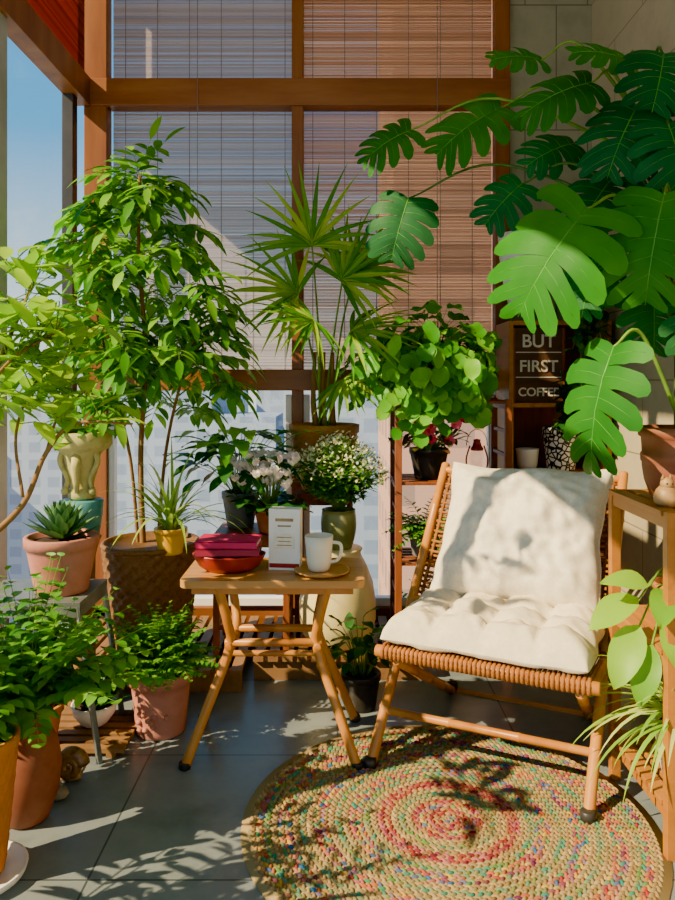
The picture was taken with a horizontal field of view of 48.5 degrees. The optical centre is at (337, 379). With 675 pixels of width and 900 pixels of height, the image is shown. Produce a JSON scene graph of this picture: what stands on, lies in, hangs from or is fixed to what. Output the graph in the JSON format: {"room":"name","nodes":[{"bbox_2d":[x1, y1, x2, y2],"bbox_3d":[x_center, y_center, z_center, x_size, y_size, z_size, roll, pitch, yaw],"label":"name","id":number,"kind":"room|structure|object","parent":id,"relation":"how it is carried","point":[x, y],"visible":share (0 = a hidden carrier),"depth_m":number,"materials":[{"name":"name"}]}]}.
{"room":"sunroom","nodes":[
{"label":"sunroom","id":0,"kind":"room"},
{"bbox_2d":[0,633,674,899],"bbox_3d":[0.000,1.250,1.475,2.640,0.100,4.550,0,0,0],"label":"floor","id":1,"kind":"structure","parent":0,"point":[135,825],"depth_m":2.24,"materials":[{"name":"tile"}]},
{"bbox_2d":[0,646,28,893],"bbox_3d":[-0.905,0.908,1.798,0.311,0.584,0.236,0,0,0],"label":"planter","id":2,"kind":"object","parent":1,"relation":"on","point":[14,857],"visible":0.94,"depth_m":1.79,"materials":[{"name":"orange ceramic"}]},
{"bbox_2d":[0,0,89,639],"bbox_3d":[-1.210,-0.425,1.380,0.080,3.250,4.360,0,0,0],"label":"window","id":3,"kind":"structure","parent":1,"relation":"on","point":[19,21],"depth_m":2.94,"materials":[{"name":"metal"}]},
{"bbox_2d":[27,0,84,70],"bbox_3d":[-1.183,-1.738,2.850,0.005,0.603,1.300,0,0,0],"label":"bamboo blind","id":4,"kind":"object","parent":3,"relation":"attached to","point":[65,19],"visible":0.98,"depth_m":3.28,"materials":[{"name":"brown wood"}]},
{"bbox_2d":[54,785,68,800],"bbox_3d":[-0.895,1.176,2.187,0.262,0.064,0.094,0,0,11],"label":"rocks","id":5,"kind":"object","parent":1,"relation":"on","point":[63,791],"visible":0.16,"depth_m":2.14},
{"bbox_2d":[0,579,124,763],"bbox_3d":[-0.958,0.951,2.485,0.446,0.501,0.331,0,0,0],"label":"metal plant stand","id":6,"kind":"object","parent":1,"relation":"on","point":[97,589],"visible":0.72,"depth_m":2.42,"materials":[{"name":"grey metal"}]},
{"bbox_2d":[23,499,99,596],"bbox_3d":[-0.916,0.549,2.492,0.240,0.302,0.244,0,0,-28],"label":"agave","id":7,"kind":"object","parent":6,"relation":"on","point":[64,532],"visible":0.97,"depth_m":2.43,"materials":[{"name":"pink ceramic"}]},
{"bbox_2d":[0,245,147,531],"bbox_3d":[-0.982,0.170,1.808,0.561,2.061,1.114,0,0,29],"label":"tree","id":8,"kind":"object","parent":1,"relation":"on","point":[56,378],"visible":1,"depth_m":2.05,"materials":[{"name":"green plant"}]},
{"bbox_2d":[60,746,89,780],"bbox_3d":[-0.798,1.149,2.245,0.114,0.107,0.046,0,0,0],"label":"ornament","id":9,"kind":"object","parent":1,"relation":"on","point":[77,758],"visible":0.93,"depth_m":2.23,"materials":[{"name":"beige ceramic"}]},
{"bbox_2d":[61,496,103,709],"bbox_3d":[-0.945,0.820,2.775,0.156,0.760,0.156,0,0,0],"label":"pedestal","id":10,"kind":"object","parent":1,"relation":"on","point":[96,504],"visible":0.2,"depth_m":2.74,"materials":[{"name":"teal ceramic"}]},
{"bbox_2d":[37,411,115,500],"bbox_3d":[-0.946,0.273,2.777,0.304,0.334,0.305,0,0,0],"label":"stone planter","id":11,"kind":"object","parent":10,"relation":"on","point":[82,457],"visible":0.65,"depth_m":2.72,"materials":[{"name":"stone"}]},
{"bbox_2d":[0,552,172,829],"bbox_3d":[-0.864,0.848,2.037,0.791,0.703,0.714,0,0,39],"label":"potted fern","id":12,"kind":"object","parent":1,"relation":"on","point":[41,675],"visible":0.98,"depth_m":1.98,"materials":[{"name":"green plant"}]},
{"bbox_2d":[58,710,135,757],"bbox_3d":[-0.920,1.185,2.521,0.480,0.030,0.282,0,0,0],"label":"deck","id":13,"kind":"object","parent":1,"relation":"on","point":[115,735],"visible":0.46,"depth_m":2.48,"materials":[{"name":"brown wood"}]},
{"bbox_2d":[49,703,64,733],"bbox_3d":[-0.948,1.069,2.440,0.153,0.203,0.154,0,0,0],"label":"planter","id":14,"kind":"object","parent":13,"relation":"on","point":[55,721],"visible":0.11,"depth_m":2.41,"materials":[{"name":"ceramic"}]},
{"bbox_2d":[71,675,131,727],"bbox_3d":[-0.829,1.081,2.572,0.247,0.177,0.228,0,0,44],"label":"succulent bowl","id":15,"kind":"object","parent":13,"relation":"on","point":[104,712],"visible":0.31,"depth_m":2.52,"materials":[{"name":"white ceramic"}]},
{"bbox_2d":[98,597,221,740],"bbox_3d":[-0.606,0.973,2.569,0.433,0.454,0.460,0,0,-25],"label":"potted fern","id":16,"kind":"object","parent":1,"relation":"on","point":[160,711],"visible":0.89,"depth_m":2.50,"materials":[{"name":"green plant"}]},
{"bbox_2d":[95,616,258,692],"bbox_3d":[-0.763,1.150,3.170,0.794,0.100,0.660,0,0,0],"label":"deck","id":17,"kind":"object","parent":1,"relation":"on","point":[232,682],"visible":0.18,"depth_m":2.97,"materials":[{"name":"brown wood"}]},
{"bbox_2d":[8,116,264,651],"bbox_3d":[-0.758,0.036,3.052,0.917,2.128,0.925,0,0,0],"label":"tree","id":18,"kind":"object","parent":17,"relation":"on","point":[143,574],"visible":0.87,"depth_m":2.90,"materials":[{"name":"green plant"}]},
{"bbox_2d":[103,438,250,555],"bbox_3d":[-0.651,0.458,2.902,0.569,0.467,0.627,0,0,39],"label":"spider plant","id":19,"kind":"object","parent":18,"relation":"on","point":[170,536],"visible":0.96,"depth_m":2.88,"materials":[{"name":"green plant"}]},
{"bbox_2d":[213,522,292,655],"bbox_3d":[-0.345,0.860,3.130,0.310,0.480,0.280,0,0,0],"label":"wooden plant stand","id":20,"kind":"object","parent":17,"relation":"on","point":[287,607],"visible":0.39,"depth_m":3.01,"materials":[{"name":"brown wood"}]},
{"bbox_2d":[162,426,322,528],"bbox_3d":[-0.406,0.405,3.182,0.690,0.430,0.630,0,0,0],"label":"potted plant","id":21,"kind":"object","parent":20,"relation":"on","point":[226,450],"visible":0.78,"depth_m":3.09,"materials":[{"name":"green plant"}]},
{"bbox_2d":[226,448,312,533],"bbox_3d":[-0.279,0.449,3.071,0.361,0.341,0.375,0,0,0],"label":"potted cyclamen","id":22,"kind":"object","parent":20,"relation":"on","point":[268,499],"visible":0.8,"depth_m":3.00,"materials":[{"name":"plant"}]},
{"bbox_2d":[178,558,364,770],"bbox_3d":[-0.205,0.912,2.478,0.580,0.575,0.363,0,0,0],"label":"side table","id":23,"kind":"object","parent":1,"relation":"on","point":[260,580],"visible":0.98,"depth_m":2.37,"materials":[{"name":"brown wood"}]},
{"bbox_2d":[192,550,265,573],"bbox_3d":[-0.355,0.596,2.460,0.241,0.058,0.153,0,0,0],"label":"dish","id":24,"kind":"object","parent":23,"relation":"on","point":[218,565],"visible":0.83,"depth_m":2.40,"materials":[{"name":"ceramic"}]},
{"bbox_2d":[195,534,262,556],"bbox_3d":[-0.355,0.542,2.465,0.209,0.047,0.138,0,0,0],"label":"books","id":25,"kind":"object","parent":24,"relation":"on","point":[207,545],"visible":1,"depth_m":2.40,"materials":[{"name":"paper"}]},
{"bbox_2d":[269,506,301,569],"bbox_3d":[-0.172,0.525,2.489,0.104,0.200,0.052,0,0,7],"label":"gift box","id":26,"kind":"object","parent":23,"relation":"on","point":[285,523],"visible":0.97,"depth_m":2.46,"materials":[{"name":"white paint"}]},
{"bbox_2d":[294,563,349,578],"bbox_3d":[-0.050,0.619,2.430,0.180,0.013,0.180,0,0,0],"label":"saucer","id":27,"kind":"object","parent":23,"relation":"on","point":[336,569],"visible":0.76,"depth_m":2.40,"materials":[{"name":"brown wood"}]},
{"bbox_2d":[305,532,342,571],"bbox_3d":[-0.052,0.560,2.423,0.113,0.114,0.092,0,0,42],"label":"coffee mug","id":28,"kind":"object","parent":27,"relation":"on","point":[318,544],"visible":1,"depth_m":2.40,"materials":[{"name":"ceramic"}]},
{"bbox_2d":[253,616,422,679],"bbox_3d":[0.004,1.150,3.240,0.678,0.100,0.520,0,0,0],"label":"deck","id":29,"kind":"object","parent":1,"relation":"on","point":[265,667],"depth_m":3.00,"materials":[{"name":"brown wood"}]},
{"bbox_2d":[294,487,352,623],"bbox_3d":[-0.060,0.800,3.390,0.260,0.600,0.220,0,0,0],"label":"wooden plant stand","id":30,"kind":"object","parent":29,"relation":"on","point":[307,497],"visible":0.27,"depth_m":3.28,"materials":[{"name":"brown wood"}]},
{"bbox_2d":[220,161,423,492],"bbox_3d":[-0.035,-0.206,3.096,0.768,1.412,0.749,0,0,39],"label":"fan palm","id":31,"kind":"object","parent":30,"relation":"on","point":[353,257],"visible":0.86,"depth_m":3.17,"materials":[{"name":"plant"}]},
{"bbox_2d":[299,543,375,650],"bbox_3d":[0.000,0.899,3.130,0.320,0.402,0.320,0,0,0],"label":"ceramic vase","id":32,"kind":"object","parent":29,"relation":"on","point":[362,600],"visible":0.31,"depth_m":3.01,"materials":[{"name":"ceramic"}]},
{"bbox_2d":[286,430,389,550],"bbox_3d":[0.002,0.452,3.116,0.427,0.491,0.293,0,0,15],"label":"potted flowers","id":33,"kind":"object","parent":32,"relation":"on","point":[338,481],"visible":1,"depth_m":3.08,"materials":[{"name":"green plant"}]},
{"bbox_2d":[325,607,389,713],"bbox_3d":[0.088,1.015,2.757,0.311,0.369,0.325,0,0,33],"label":"potted plant","id":34,"kind":"object","parent":1,"relation":"on","point":[361,680],"visible":0.84,"depth_m":2.70,"materials":[{"name":"green plant"}]},
{"bbox_2d":[390,398,511,618],"bbox_3d":[0.475,0.640,3.220,0.478,1.120,0.308,0,0,0],"label":"slatted plant rack","id":35,"kind":"object","parent":1,"relation":"on","point":[403,556],"visible":0.35,"depth_m":3.08,"materials":[{"name":"brown wood"}]},
{"bbox_2d":[382,496,448,557],"bbox_3d":[0.376,0.626,3.206,0.372,0.247,0.378,0,0,0],"label":"potted fern","id":36,"kind":"object","parent":35,"relation":"on","point":[415,530],"visible":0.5,"depth_m":3.16,"materials":[{"name":"green plant"}]},
{"bbox_2d":[402,574,431,609],"bbox_3d":[0.419,0.959,3.198,0.375,0.243,0.365,0,0,0],"label":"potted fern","id":37,"kind":"object","parent":35,"relation":"on","point":[405,594],"visible":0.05,"depth_m":3.23,"materials":[{"name":"green plant"}]},
{"bbox_2d":[338,300,502,447],"bbox_3d":[0.349,-0.036,3.193,0.695,0.611,0.604,0,0,0],"label":"potted plant","id":38,"kind":"object","parent":35,"relation":"on","point":[439,379],"visible":1,"depth_m":2.99,"materials":[{"name":"green plant"}]},
{"bbox_2d":[388,418,470,479],"bbox_3d":[0.393,0.267,3.205,0.357,0.305,0.393,0,0,12],"label":"potted cyclamen","id":39,"kind":"object","parent":35,"relation":"on","point":[427,461],"visible":0.6,"depth_m":3.13,"materials":[{"name":"ceramic"}]},
{"bbox_2d":[465,429,488,467],"bbox_3d":[0.595,0.314,3.200,0.080,0.212,0.079,0,0,-37],"label":"hurricane lantern","id":40,"kind":"object","parent":35,"relation":"on","point":[476,446],"visible":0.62,"depth_m":3.19,"materials":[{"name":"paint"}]},
{"bbox_2d":[241,725,672,899],"bbox_3d":[0.300,1.195,2.040,1.117,0.010,1.117,0,0,-3],"label":"braided rug","id":41,"kind":"object","parent":1,"relation":"on","point":[443,813],"visible":0.94,"depth_m":2.00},
{"bbox_2d":[363,462,628,824],"bbox_3d":[0.540,0.765,2.455,0.705,0.897,0.768,0,0,27],"label":"lounge chair","id":42,"kind":"object","parent":1,"relation":"on","point":[407,658],"visible":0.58,"depth_m":2.24,"materials":[{"name":"bamboo"},{"name":"woven rope"},{"name":"dark rubber"}]},
{"bbox_2d":[380,588,605,673],"bbox_3d":[0.510,0.740,2.330,0.612,0.136,0.525,0,0,25],"label":"seat cushion","id":43,"kind":"object","parent":42,"relation":"on","point":[526,631],"visible":0.78,"depth_m":2.16,"materials":[{"name":"beige fabric"}]},
{"bbox_2d":[430,462,614,610],"bbox_3d":[0.604,0.508,2.484,0.567,0.431,0.300,0,0,26],"label":"throw pillow","id":44,"kind":"object","parent":43,"relation":"on","point":[509,532],"visible":0.89,"depth_m":2.41,"materials":[{"name":"beige fabric"}]},
{"bbox_2d":[496,321,611,594],"bbox_3d":[0.975,0.470,3.415,0.450,1.460,0.270,0,0,0],"label":"cabinet","id":45,"kind":"object","parent":1,"relation":"on","point":[528,419],"visible":0.21,"depth_m":3.49,"materials":[{"name":"brown wood"}]},
{"bbox_2d":[515,447,538,468],"bbox_3d":[0.860,0.355,3.400,0.106,0.090,0.105,0,0,0],"label":"cup","id":46,"kind":"object","parent":45,"relation":"in","point":[526,457],"visible":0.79,"depth_m":3.36,"materials":[{"name":"ceramic"}]},
{"bbox_2d":[513,328,564,402],"bbox_3d":[0.885,-0.065,3.310,0.232,0.330,0.024,0,0,0],"label":"coffee sign","id":47,"kind":"object","parent":45,"relation":"attached to","point":[538,358],"visible":0.98,"depth_m":3.30,"materials":[{"name":"brown wood"}]},
{"bbox_2d":[542,371,584,470],"bbox_3d":[1.026,0.178,3.295,0.222,0.445,0.297,0,0,0],"label":"planter","id":48,"kind":"object","parent":45,"relation":"on","point":[557,450],"visible":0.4,"depth_m":3.29,"materials":[{"name":"ceramic"}]},
{"bbox_2d":[563,307,618,411],"bbox_3d":[1.092,-0.146,3.307,0.249,0.614,0.353,0,0,0],"label":"trailing ivy","id":49,"kind":"object","parent":48,"relation":"in","point":[592,328],"visible":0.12,"depth_m":3.21,"materials":[{"name":"plant"}]},
{"bbox_2d":[608,489,674,861],"bbox_3d":[1.010,0.765,2.070,0.387,0.870,0.408,0,0,0],"label":"wooden shelf","id":50,"kind":"object","parent":1,"relation":"on","point":[638,502],"visible":0.59,"depth_m":2.01,"materials":[{"name":"brown wood"}]},
{"bbox_2d":[355,40,674,496],"bbox_3d":[0.582,-0.435,2.487,1.366,1.530,0.597,0,0,44],"label":"monstera","id":51,"kind":"object","parent":50,"relation":"on","point":[594,262],"visible":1,"depth_m":2.22,"materials":[{"name":"green plant"}]},
{"bbox_2d":[569,626,674,800],"bbox_3d":[0.850,0.854,2.010,0.493,0.460,0.470,0,0,-33],"label":"spider plant","id":52,"kind":"object","parent":50,"relation":"on","point":[656,716],"visible":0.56,"depth_m":1.96,"materials":[{"name":"green plant"}]},
{"bbox_2d":[589,568,674,707],"bbox_3d":[0.885,0.664,2.013,0.437,0.328,0.223,0,0,-41],"label":"leaves","id":53,"kind":"object","parent":50,"relation":"on","point":[629,657],"visible":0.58,"depth_m":1.93,"materials":[{"name":"plant"}]},
{"bbox_2d":[653,474,674,506],"bbox_3d":[0.862,0.288,1.965,0.066,0.084,0.066,0,0,0],"label":"cat figurine","id":54,"kind":"object","parent":50,"relation":"on","point":[664,495],"visible":1,"depth_m":1.95,"materials":[{"name":"beige ceramic"}]},
{"bbox_2d":[510,0,591,320],"bbox_3d":[1.020,-0.425,3.675,0.400,3.250,0.150,0,0,0],"label":"wall","id":55,"kind":"structure","parent":0,"point":[537,27],"depth_m":3.60,"materials":[{"name":"paint"}]},
{"bbox_2d":[84,0,510,632],"bbox_3d":[-0.193,-0.425,3.585,2.025,3.250,0.110,0,0,0],"label":"window","id":56,"kind":"structure","parent":55,"relation":"in","point":[297,94],"depth_m":3.56,"materials":[{"name":"wood"},{"name":"glass"}]},
{"bbox_2d":[113,0,291,368],"bbox_3d":[-0.645,-1.040,3.648,0.890,2.000,0.004,0,0,0],"label":"bamboo blind","id":57,"kind":"object","parent":56,"relation":"attached to","point":[125,12],"visible":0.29,"depth_m":3.65,"materials":[{"name":"grey wood"}]},
{"bbox_2d":[197,0,437,327],"bbox_3d":[-0.095,-1.055,3.535,1.150,1.890,0.019,0,0,0],"label":"pull cords","id":58,"kind":"object","parent":56,"relation":"hanging from","point":[197,0],"visible":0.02,"depth_m":3.53,"materials":[{"name":"brown fabric"}]},
{"bbox_2d":[304,0,491,368],"bbox_3d":[0.285,-1.040,3.648,0.930,2.000,0.004,0,0,0],"label":"bamboo blind","id":59,"kind":"object","parent":56,"relation":"attached to","point":[344,60],"visible":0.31,"depth_m":3.65,"materials":[{"name":"brown wood"}]},
{"bbox_2d":[592,0,674,692],"bbox_3d":[1.270,-0.425,1.475,0.100,3.250,4.550,0,0,0],"label":"wall","id":60,"kind":"structure","parent":0,"point":[622,26],"depth_m":3.04,"materials":[{"name":"paint"}]},
{"label":"outside","id":61,"kind":"structure","parent":0,"visible":0},
{"bbox_3d":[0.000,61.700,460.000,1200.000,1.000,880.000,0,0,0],"label":"ground","id":62,"kind":"structure","parent":61,"visible":0},
{"bbox_2d":[7,5,491,637],"bbox_3d":[-73.313,1.200,150.725,409.676,120.000,221.450,0,0,0],"label":"building","id":63,"kind":"structure","parent":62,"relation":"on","point":[372,514],"depth_m":121.45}
]}

